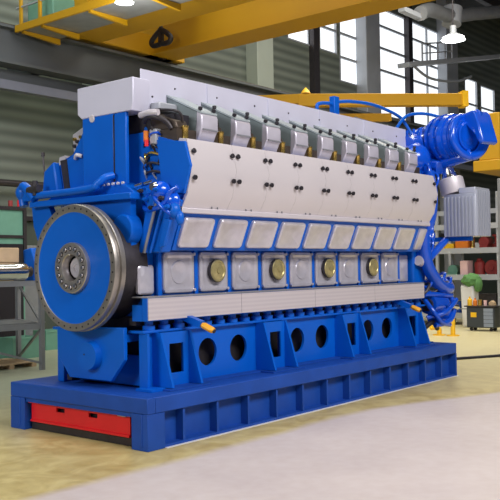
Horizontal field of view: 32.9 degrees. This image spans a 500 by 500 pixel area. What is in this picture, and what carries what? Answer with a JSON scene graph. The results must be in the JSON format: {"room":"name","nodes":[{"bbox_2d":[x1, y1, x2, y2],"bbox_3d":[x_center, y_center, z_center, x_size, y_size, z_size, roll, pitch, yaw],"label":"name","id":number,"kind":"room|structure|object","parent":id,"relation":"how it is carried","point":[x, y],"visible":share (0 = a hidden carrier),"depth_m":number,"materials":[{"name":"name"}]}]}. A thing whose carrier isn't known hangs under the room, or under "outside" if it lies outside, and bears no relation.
{"room":"factory hall","nodes":[
{"label":"factory hall","id":0,"kind":"room"},
{"bbox_2d":[0,179,43,187],"bbox_3d":[-8.475,-2.130,25.868,0.217,0.217,8.500,-2,-1,39],"label":"pipe","id":1,"kind":"object","parent":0,"point":[3,182],"visible":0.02,"depth_m":26.88,"materials":[{"name":"metal"}]},
{"bbox_2d":[0,300,499,499],"bbox_3d":[13.237,2.710,28.371,32.300,0.200,78.000,-2,-1,39],"label":"floor","id":2,"kind":"structure","parent":0,"point":[438,440],"depth_m":10.32,"materials":[{"name":"paint"}]},
{"bbox_2d":[0,200,26,336],"bbox_3d":[-7.399,0.754,22.688,1.160,4.180,2.580,-2,-1,39],"label":"machine","id":3,"kind":"object","parent":2,"relation":"on","point":[13,220],"visible":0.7,"depth_m":22.98,"materials":[{"name":"green painted metal"},{"name":"dark metal"}]},
{"bbox_2d":[8,200,12,205],"bbox_3d":[-6.515,-1.265,23.021,0.118,0.160,0.118,-2,-1,39],"label":"warning light","id":4,"kind":"object","parent":3,"relation":"on","point":[10,202],"depth_m":22.98,"materials":[{"name":"red paint"}]},
{"bbox_2d":[0,358,36,369],"bbox_3d":[-5.945,2.707,19.940,1.200,0.125,1.400,-2,-1,39],"label":"pallet","id":5,"kind":"object","parent":2,"relation":"on","point":[5,363],"visible":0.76,"depth_m":19.99,"materials":[{"name":"brown wood"}]},
{"bbox_2d":[0,335,38,358],"bbox_3d":[-6.004,2.530,22.063,0.620,0.560,0.840,-2,-1,39],"label":"storage bin","id":6,"kind":"object","parent":2,"relation":"on","point":[7,344],"visible":0.67,"depth_m":21.87,"materials":[{"name":"green plastic"}]},
{"bbox_2d":[0,280,44,369],"bbox_3d":[-6.287,1.742,19.482,3.265,2.050,2.319,0,-1,-42],"label":"trestle","id":7,"kind":"object","parent":2,"relation":"on","point":[17,324],"visible":0.75,"depth_m":19.33,"materials":[{"name":"grey metal"}]},
{"bbox_2d":[0,248,18,280],"bbox_3d":[-6.111,0.327,18.729,0.400,0.755,2.100,-2,-1,39],"label":"wooden block","id":8,"kind":"object","parent":7,"relation":"on","point":[7,255],"visible":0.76,"depth_m":19.21,"materials":[{"name":"brown wood"}]},
{"bbox_2d":[0,263,33,280],"bbox_3d":[-6.014,0.485,18.053,0.398,0.398,3.180,-2,-1,39],"label":"shaft","id":9,"kind":"object","parent":7,"relation":"on","point":[15,271],"visible":1,"depth_m":18.81,"materials":[{"name":"silver metal"}]},
{"bbox_2d":[0,320,38,325],"bbox_3d":[-6.181,1.706,19.298,1.300,0.030,2.700,-2,-1,39],"label":"shelf","id":10,"kind":"object","parent":7,"relation":"attached to","point":[5,322],"depth_m":19.70,"materials":[{"name":"grey metal"}]},
{"bbox_2d":[23,248,35,279],"bbox_3d":[-5.008,0.327,19.602,0.494,0.750,0.250,-2,-1,39],"label":"clamp","id":11,"kind":"object","parent":7,"relation":"on","point":[29,254],"visible":0.52,"depth_m":19.50,"materials":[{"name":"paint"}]},
{"bbox_2d":[25,245,38,335],"bbox_3d":[-6.709,1.377,25.045,0.800,3.000,0.700,-2,-1,39],"label":"tall cabinet","id":12,"kind":"object","parent":2,"relation":"on","point":[31,292],"visible":0.06,"depth_m":24.77,"materials":[{"name":"grey metal"}]},
{"bbox_2d":[33,329,57,349],"bbox_3d":[-5.737,2.570,24.433,0.620,0.560,0.840,-2,-1,39],"label":"storage bin","id":13,"kind":"object","parent":2,"relation":"on","point":[51,339],"visible":0.43,"depth_m":24.10,"materials":[{"name":"green plastic"}]},
{"bbox_2d":[28,402,131,445],"bbox_3d":[-2.135,2.333,11.787,2.100,0.435,0.750,-2,-1,39],"label":"transport skid","id":14,"kind":"object","parent":2,"relation":"on","point":[105,427],"visible":0.73,"depth_m":11.46,"materials":[{"name":"red paint"}]},
{"bbox_2d":[11,342,456,451],"bbox_3d":[0.346,2.237,14.757,2.880,0.665,8.612,-2,-1,39],"label":"base platform","id":15,"kind":"object","parent":2,"relation":"on","point":[162,419],"visible":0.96,"depth_m":12.21,"materials":[{"name":"blue paint"}]},
{"bbox_2d":[53,304,434,392],"bbox_3d":[0.506,1.506,14.752,2.250,0.788,8.060,-2,-1,39],"label":"support frame","id":16,"kind":"object","parent":15,"relation":"on","point":[150,370],"visible":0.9,"depth_m":13.03,"materials":[{"name":"blue paint"}]},
{"bbox_2d":[16,69,496,380],"bbox_3d":[0.677,-0.606,15.219,3.484,4.914,9.793,-2,-1,44],"label":"engine","id":17,"kind":"object","parent":16,"relation":"on","point":[182,202],"visible":1,"depth_m":12.59,"materials":[{"name":"blue paint"}]},
{"bbox_2d":[41,152,44,171],"bbox_3d":[-3.149,-1.161,12.969,0.124,0.672,0.060,-2,-1,39],"label":"rod","id":18,"kind":"object","parent":17,"relation":"attached to","point":[42,153],"depth_m":12.97,"materials":[{"name":"metal"}]},
{"bbox_2d":[315,100,411,133],"bbox_3d":[2.413,-2.731,17.246,0.274,0.647,3.448,-2,-1,39],"label":"pipe","id":19,"kind":"object","parent":17,"relation":"attached to","point":[334,104],"depth_m":17.19,"materials":[{"name":"blue metal"}]},
{"bbox_2d":[165,375,458,447],"bbox_3d":[0.471,2.567,14.873,2.910,0.006,8.310,-2,-1,39],"label":"floor marking","id":20,"kind":"object","parent":2,"relation":"on","point":[457,375],"visible":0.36,"depth_m":13.04,"materials":[{"name":"white paint"}]},
{"bbox_2d":[258,87,468,121],"bbox_3d":[2.897,-1.262,27.762,8.824,8.060,0.873,-1,-1,-9],"label":"beam","id":21,"kind":"structure","parent":2,"relation":"on","point":[461,99],"depth_m":27.80,"materials":[{"name":"yellow metal"}]},
{"bbox_2d":[429,325,445,335],"bbox_3d":[5.948,2.545,26.859,0.519,0.314,0.395,-2,-1,39],"label":"guard","id":22,"kind":"object","parent":2,"relation":"on","point":[439,332],"visible":0.63,"depth_m":26.76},
{"bbox_2d":[446,319,459,335],"bbox_3d":[6.299,2.344,26.572,0.543,0.695,0.395,-2,-1,39],"label":"guard","id":23,"kind":"object","parent":2,"relation":"on","point":[453,321],"visible":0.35,"depth_m":26.45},
{"bbox_2d":[422,208,499,321],"bbox_3d":[8.350,0.647,31.407,7.300,4.200,1.460,-2,-1,39],"label":"storage rack","id":24,"kind":"object","parent":2,"relation":"on","point":[437,227],"visible":0.15,"depth_m":30.94,"materials":[{"name":"grey metal"}]},
{"bbox_2d":[443,244,454,248],"bbox_3d":[7.531,-0.111,31.755,0.430,0.245,0.450,-2,-1,39],"label":"case","id":25,"kind":"object","parent":24,"relation":"on","point":[447,245],"visible":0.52,"depth_m":31.54,"materials":[{"name":"yellow plastic"}]},
{"bbox_2d":[446,265,459,274],"bbox_3d":[7.664,0.771,31.900,0.507,0.422,0.450,-2,-1,39],"label":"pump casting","id":26,"kind":"object","parent":24,"relation":"on","point":[452,269],"visible":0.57,"depth_m":31.73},
{"bbox_2d":[450,301,461,312],"bbox_3d":[7.704,2.145,31.666,0.600,0.465,0.550,-2,-1,39],"label":"bin","id":27,"kind":"object","parent":24,"relation":"on","point":[459,303],"visible":0.22,"depth_m":31.31,"materials":[{"name":"paint"}]},
{"bbox_2d":[455,238,474,247],"bbox_3d":[8.005,-0.249,31.494,0.500,0.495,0.650,-2,-1,39],"label":"crate","id":28,"kind":"object","parent":24,"relation":"on","point":[458,244],"visible":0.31,"depth_m":31.24,"materials":[{"name":"paint"}]},
{"bbox_2d":[460,260,472,274],"bbox_3d":[8.019,0.678,31.317,0.300,0.575,0.500,-2,-1,39],"label":"carton","id":29,"kind":"object","parent":24,"relation":"on","point":[466,267],"visible":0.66,"depth_m":31.15,"materials":[{"name":"pink cardboard"}]},
{"bbox_2d":[470,237,475,247],"bbox_3d":[8.188,-0.261,31.118,0.199,0.500,0.199,-2,-1,39],"label":"column","id":30,"kind":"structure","parent":24,"relation":"on","point":[472,242],"depth_m":31.06,"materials":[{"name":"gold metal"}]},
{"bbox_2d":[474,258,484,273],"bbox_3d":[8.461,0.630,31.148,0.380,0.650,0.380,-2,-1,39],"label":"canister","id":31,"kind":"object","parent":24,"relation":"on","point":[479,265],"visible":0.77,"depth_m":31.00,"materials":[{"name":"paint"}]},
{"bbox_2d":[479,237,493,247],"bbox_3d":[8.655,-0.257,31.024,0.395,0.472,0.550,-2,-1,39],"label":"motor","id":32,"kind":"object","parent":24,"relation":"on","point":[483,241],"visible":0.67,"depth_m":30.85,"materials":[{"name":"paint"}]},
{"bbox_2d":[478,293,497,304],"bbox_3d":[8.583,1.968,31.008,1.200,0.765,0.650,-2,-1,39],"label":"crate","id":33,"kind":"object","parent":24,"relation":"on","point":[489,297],"visible":0.2,"depth_m":30.59,"materials":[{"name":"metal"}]},
{"bbox_2d":[484,260,496,273],"bbox_3d":[8.895,0.648,30.887,0.580,0.580,0.450,-2,-1,39],"label":"hose reel","id":34,"kind":"object","parent":24,"relation":"on","point":[490,267],"visible":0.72,"depth_m":30.75,"materials":[{"name":"red paint"}]},
{"bbox_2d":[492,234,496,246],"bbox_3d":[8.963,-0.306,30.739,0.320,0.550,0.320,-2,-1,39],"label":"valve","id":35,"kind":"object","parent":24,"relation":"on","point":[494,244],"visible":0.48,"depth_m":30.66,"materials":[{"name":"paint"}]},
{"bbox_2d":[434,191,497,292],"bbox_3d":[7.247,0.286,37.951,8.700,5.200,1.360,-2,-1,39],"label":"storage rack","id":36,"kind":"object","parent":2,"relation":"on","point":[492,210],"visible":0.05,"depth_m":35.29,"materials":[{"name":"grey metal"}]},
{"bbox_2d":[460,273,482,327],"bbox_3d":[7.824,1.764,29.785,0.788,1.924,0.637,-2,-1,39],"label":"stand","id":37,"kind":"object","parent":2,"relation":"on","point":[472,282],"visible":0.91,"depth_m":29.70,"materials":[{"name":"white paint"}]},
{"bbox_2d":[457,354,499,359],"bbox_3d":[6.737,2.546,20.777,8.792,0.070,0.369,0,-1,-28],"label":"cable","id":38,"kind":"object","parent":2,"relation":"on","point":[495,355],"visible":0.33,"depth_m":20.16,"materials":[{"name":"black rubber"}]},
{"bbox_2d":[459,305,499,330],"bbox_3d":[7.681,2.282,28.413,1.390,0.839,0.600,-2,-1,39],"label":"trolley","id":39,"kind":"object","parent":2,"relation":"on","point":[482,316],"visible":1,"depth_m":28.09,"materials":[{"name":"grey metal"}]},
{"bbox_2d":[467,297,471,305],"bbox_3d":[7.404,1.719,28.515,0.159,0.300,0.159,-2,-1,39],"label":"bottle","id":40,"kind":"object","parent":39,"relation":"on","point":[469,300],"visible":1,"depth_m":28.45,"materials":[{"name":"yellow plastic"}]},
{"bbox_2d":[464,305,499,306],"bbox_3d":[7.794,1.879,28.322,1.080,0.040,0.600,-2,-1,39],"label":"countertop","id":41,"kind":"structure","parent":39,"relation":"on","point":[466,305],"depth_m":28.14,"materials":[{"name":"metal"}]},
{"bbox_2d":[489,300,495,305],"bbox_3d":[8.057,1.764,28.107,0.205,0.173,0.200,-2,-1,39],"label":"paper bag","id":42,"kind":"object","parent":39,"relation":"on","point":[491,303],"visible":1,"depth_m":28.04,"materials":[{"name":"brown paper"}]},
{"bbox_2d":[473,112,499,175],"bbox_3d":[11.272,-1.108,33.764,2.200,7.700,8.200,-2,-1,39],"label":"gantry","id":43,"kind":"object","parent":2,"relation":"on","point":[489,163],"visible":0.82,"depth_m":30.63,"materials":[{"name":"yellow metal"}]},
{"bbox_2d":[497,178,499,285],"bbox_3d":[8.246,0.174,27.441,0.300,5.000,0.200,-2,-1,39],"label":"steel post","id":44,"kind":"object","parent":2,"relation":"on","point":[498,180],"visible":1,"depth_m":27.45,"materials":[{"name":"grey metal"}]},
{"bbox_2d":[0,0,499,237],"bbox_3d":[3.907,-6.475,42.574,0.300,19.000,64.000,-2,-1,39],"label":"wall","id":45,"kind":"structure","parent":0,"point":[30,125],"depth_m":36.03,"materials":[{"name":"grey metal"}]},
{"bbox_2d":[27,216,443,235],"bbox_3d":[-0.817,-0.991,36.073,0.400,0.150,48.000,-2,-1,39],"label":"trim","id":46,"kind":"structure","parent":45,"relation":"attached to","point":[29,218],"depth_m":28.01,"materials":[{"name":"metal"}]},
{"bbox_2d":[0,22,499,176],"bbox_3d":[5.675,-5.619,41.762,2.080,1.900,63.000,-2,-1,39],"label":"girder","id":47,"kind":"object","parent":45,"relation":"attached to","point":[25,58],"visible":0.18,"depth_m":26.90,"materials":[{"name":"grey metal"}]},
{"bbox_2d":[15,0,433,64],"bbox_3d":[1.461,-8.166,22.590,18.600,3.480,7.180,-2,-1,39],"label":"crane","id":48,"kind":"object","parent":47,"relation":"on","point":[197,27],"visible":0.87,"depth_m":25.28,"materials":[{"name":"metal"}]},
{"bbox_2d":[149,26,172,48],"bbox_3d":[-2.898,-7.637,27.458,1.057,2.104,0.178,-2,-1,39],"label":"hook","id":49,"kind":"object","parent":48,"relation":"hanging from","point":[160,32],"visible":0.95,"depth_m":27.38,"materials":[{"name":"black metal"}]},
{"bbox_2d":[0,78,499,176],"bbox_3d":[6.105,-4.817,41.404,0.300,0.270,63.000,-2,-1,39],"label":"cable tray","id":50,"kind":"object","parent":47,"relation":"on","point":[5,85],"depth_m":26.09,"materials":[{"name":"grey metal"}]},
{"bbox_2d":[246,38,273,88],"bbox_3d":[0.468,-6.509,37.666,0.670,19.000,1.150,-2,-1,39],"label":"column","id":51,"kind":"structure","parent":45,"relation":"attached to","point":[259,55],"depth_m":37.34,"materials":[{"name":"concrete"}]},
{"bbox_2d":[27,222,496,328],"bbox_3d":[4.224,1.077,42.275,0.200,3.880,64.000,-2,-1,39],"label":"trim","id":52,"kind":"structure","parent":45,"relation":"attached to","point":[489,286],"depth_m":53.58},
{"bbox_2d":[287,30,309,45],"bbox_3d":[2.240,-11.110,40.634,0.260,2.350,1.850,-2,-1,39],"label":"window","id":53,"kind":"structure","parent":45,"relation":"in","point":[302,37],"depth_m":40.87,"materials":[{"name":"white glass"}]},
{"bbox_2d":[308,27,319,93],"bbox_3d":[3.187,-6.487,41.244,0.320,19.000,0.470,-2,-1,39],"label":"column","id":54,"kind":"structure","parent":45,"relation":"attached to","point":[314,48],"depth_m":41.13,"materials":[{"name":"metal"}]},
{"bbox_2d":[319,23,336,54],"bbox_3d":[3.825,-11.750,42.584,0.260,3.650,1.570,-2,-1,39],"label":"window","id":55,"kind":"structure","parent":45,"relation":"in","point":[327,34],"depth_m":42.72,"materials":[{"name":"white glass"}]},
{"bbox_2d":[339,19,356,85],"bbox_3d":[5.148,-11.092,44.166,0.260,4.950,2.100,-2,-1,39],"label":"window","id":56,"kind":"structure","parent":45,"relation":"in","point":[347,31],"depth_m":44.07,"materials":[{"name":"white glass"}]},
{"bbox_2d":[355,13,380,112],"bbox_3d":[6.331,-6.473,44.788,0.670,19.000,1.400,-2,-1,39],"label":"column","id":57,"kind":"structure","parent":45,"relation":"attached to","point":[368,68],"depth_m":44.42,"materials":[{"name":"grey metal"}]},
{"bbox_2d":[379,11,406,120],"bbox_3d":[7.909,-10.350,47.492,0.260,6.000,3.450,-2,-1,39],"label":"window","id":58,"kind":"structure","parent":45,"relation":"in","point":[392,34],"depth_m":47.63,"materials":[{"name":"white glass"}]},
{"bbox_2d":[404,6,413,122],"bbox_3d":[9.199,-6.451,48.547,0.320,19.000,0.450,-2,-1,39],"label":"column","id":59,"kind":"structure","parent":45,"relation":"attached to","point":[408,28],"depth_m":48.48,"materials":[{"name":"metal"}]},
{"bbox_2d":[412,21,437,125],"bbox_3d":[10.562,-10.334,50.715,0.260,6.000,3.800,-2,-1,39],"label":"window","id":60,"kind":"structure","parent":45,"relation":"in","point":[421,34],"depth_m":50.55,"materials":[{"name":"white glass"}]},
{"bbox_2d":[436,0,460,299],"bbox_3d":[12.242,-6.437,51.968,0.670,19.000,1.500,-2,-1,39],"label":"trim","id":61,"kind":"structure","parent":45,"relation":"attached to","point":[444,71],"depth_m":51.55,"materials":[{"name":"grey metal"}]},
{"bbox_2d":[455,0,484,8],"bbox_3d":[24.649,-15.617,42.708,32.000,1.400,0.500,-2,-1,39],"label":"trim","id":62,"kind":"structure","parent":45,"relation":"attached to","point":[464,3],"depth_m":51.69,"materials":[{"name":"grey metal"}]},
{"bbox_2d":[464,77,477,112],"bbox_3d":[14.356,-9.536,55.294,0.260,3.250,1.900,-2,-1,39],"label":"window","id":63,"kind":"structure","parent":45,"relation":"in","point":[470,85],"depth_m":55.58,"materials":[{"name":"white glass"}]},
{"bbox_2d":[480,85,494,112],"bbox_3d":[16.010,-9.451,57.300,0.260,3.100,2.300,-2,-1,39],"label":"window","id":64,"kind":"structure","parent":45,"relation":"in","point":[487,95],"depth_m":57.43,"materials":[{"name":"white glass"}]},
{"bbox_2d":[397,42,499,82],"bbox_3d":[12.054,-10.635,47.675,0.700,3.375,13.847,-2,-1,39],"label":"maintenance catwalk","id":65,"kind":"object","parent":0,"point":[415,64],"visible":0.98,"depth_m":44.94,"materials":[{"name":"grey metal"}]},
{"bbox_2d":[398,3,499,28],"bbox_3d":[11.195,-11.966,41.956,1.052,4.088,15.883,-2,-1,38],"label":"air duct","id":66,"kind":"object","parent":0,"point":[424,11],"visible":0.98,"depth_m":39.47,"materials":[{"name":"grey metal"}]},
{"bbox_2d":[398,7,420,20],"bbox_3d":[6.946,-10.142,36.335,0.300,0.200,1.800,-2,-1,39],"label":"pipe","id":67,"kind":"object","parent":66,"relation":"attached to","point":[416,15],"depth_m":36.10,"materials":[{"name":"grey metal"}]},
{"bbox_3d":[12.920,-16.534,28.729,32.300,0.300,78.000,-2,-1,39],"label":"ceiling","id":68,"kind":"structure","parent":0,"visible":0},
{"bbox_2d":[115,0,133,5],"bbox_3d":[-3.223,-11.220,21.267,0.480,10.070,0.480,-2,-1,39],"label":"lamp","id":69,"kind":"object","parent":68,"relation":"hanging from","point":[118,2],"visible":1,"depth_m":21.22,"materials":[{"name":"grey metal"}]},
{"bbox_2d":[441,0,465,42],"bbox_3d":[8.449,-12.483,35.497,1.000,7.400,1.000,-2,-1,39],"label":"lamp","id":70,"kind":"object","parent":68,"relation":"hanging from","point":[453,36],"visible":1,"depth_m":35.33,"materials":[{"name":"grey metal"}]},
{"bbox_3d":[7.488,-15.722,21.862,32.000,1.400,0.500,-2,-1,39],"label":"trim","id":71,"kind":"structure","parent":0,"visible":0},
{"bbox_2d":[475,0,499,5],"bbox_3d":[3.422,-14.205,35.240,0.350,1.000,76.000,-2,-1,39],"label":"trim","id":72,"kind":"structure","parent":71,"relation":"attached to","point":[483,2],"depth_m":47.09,"materials":[{"name":"metal"}]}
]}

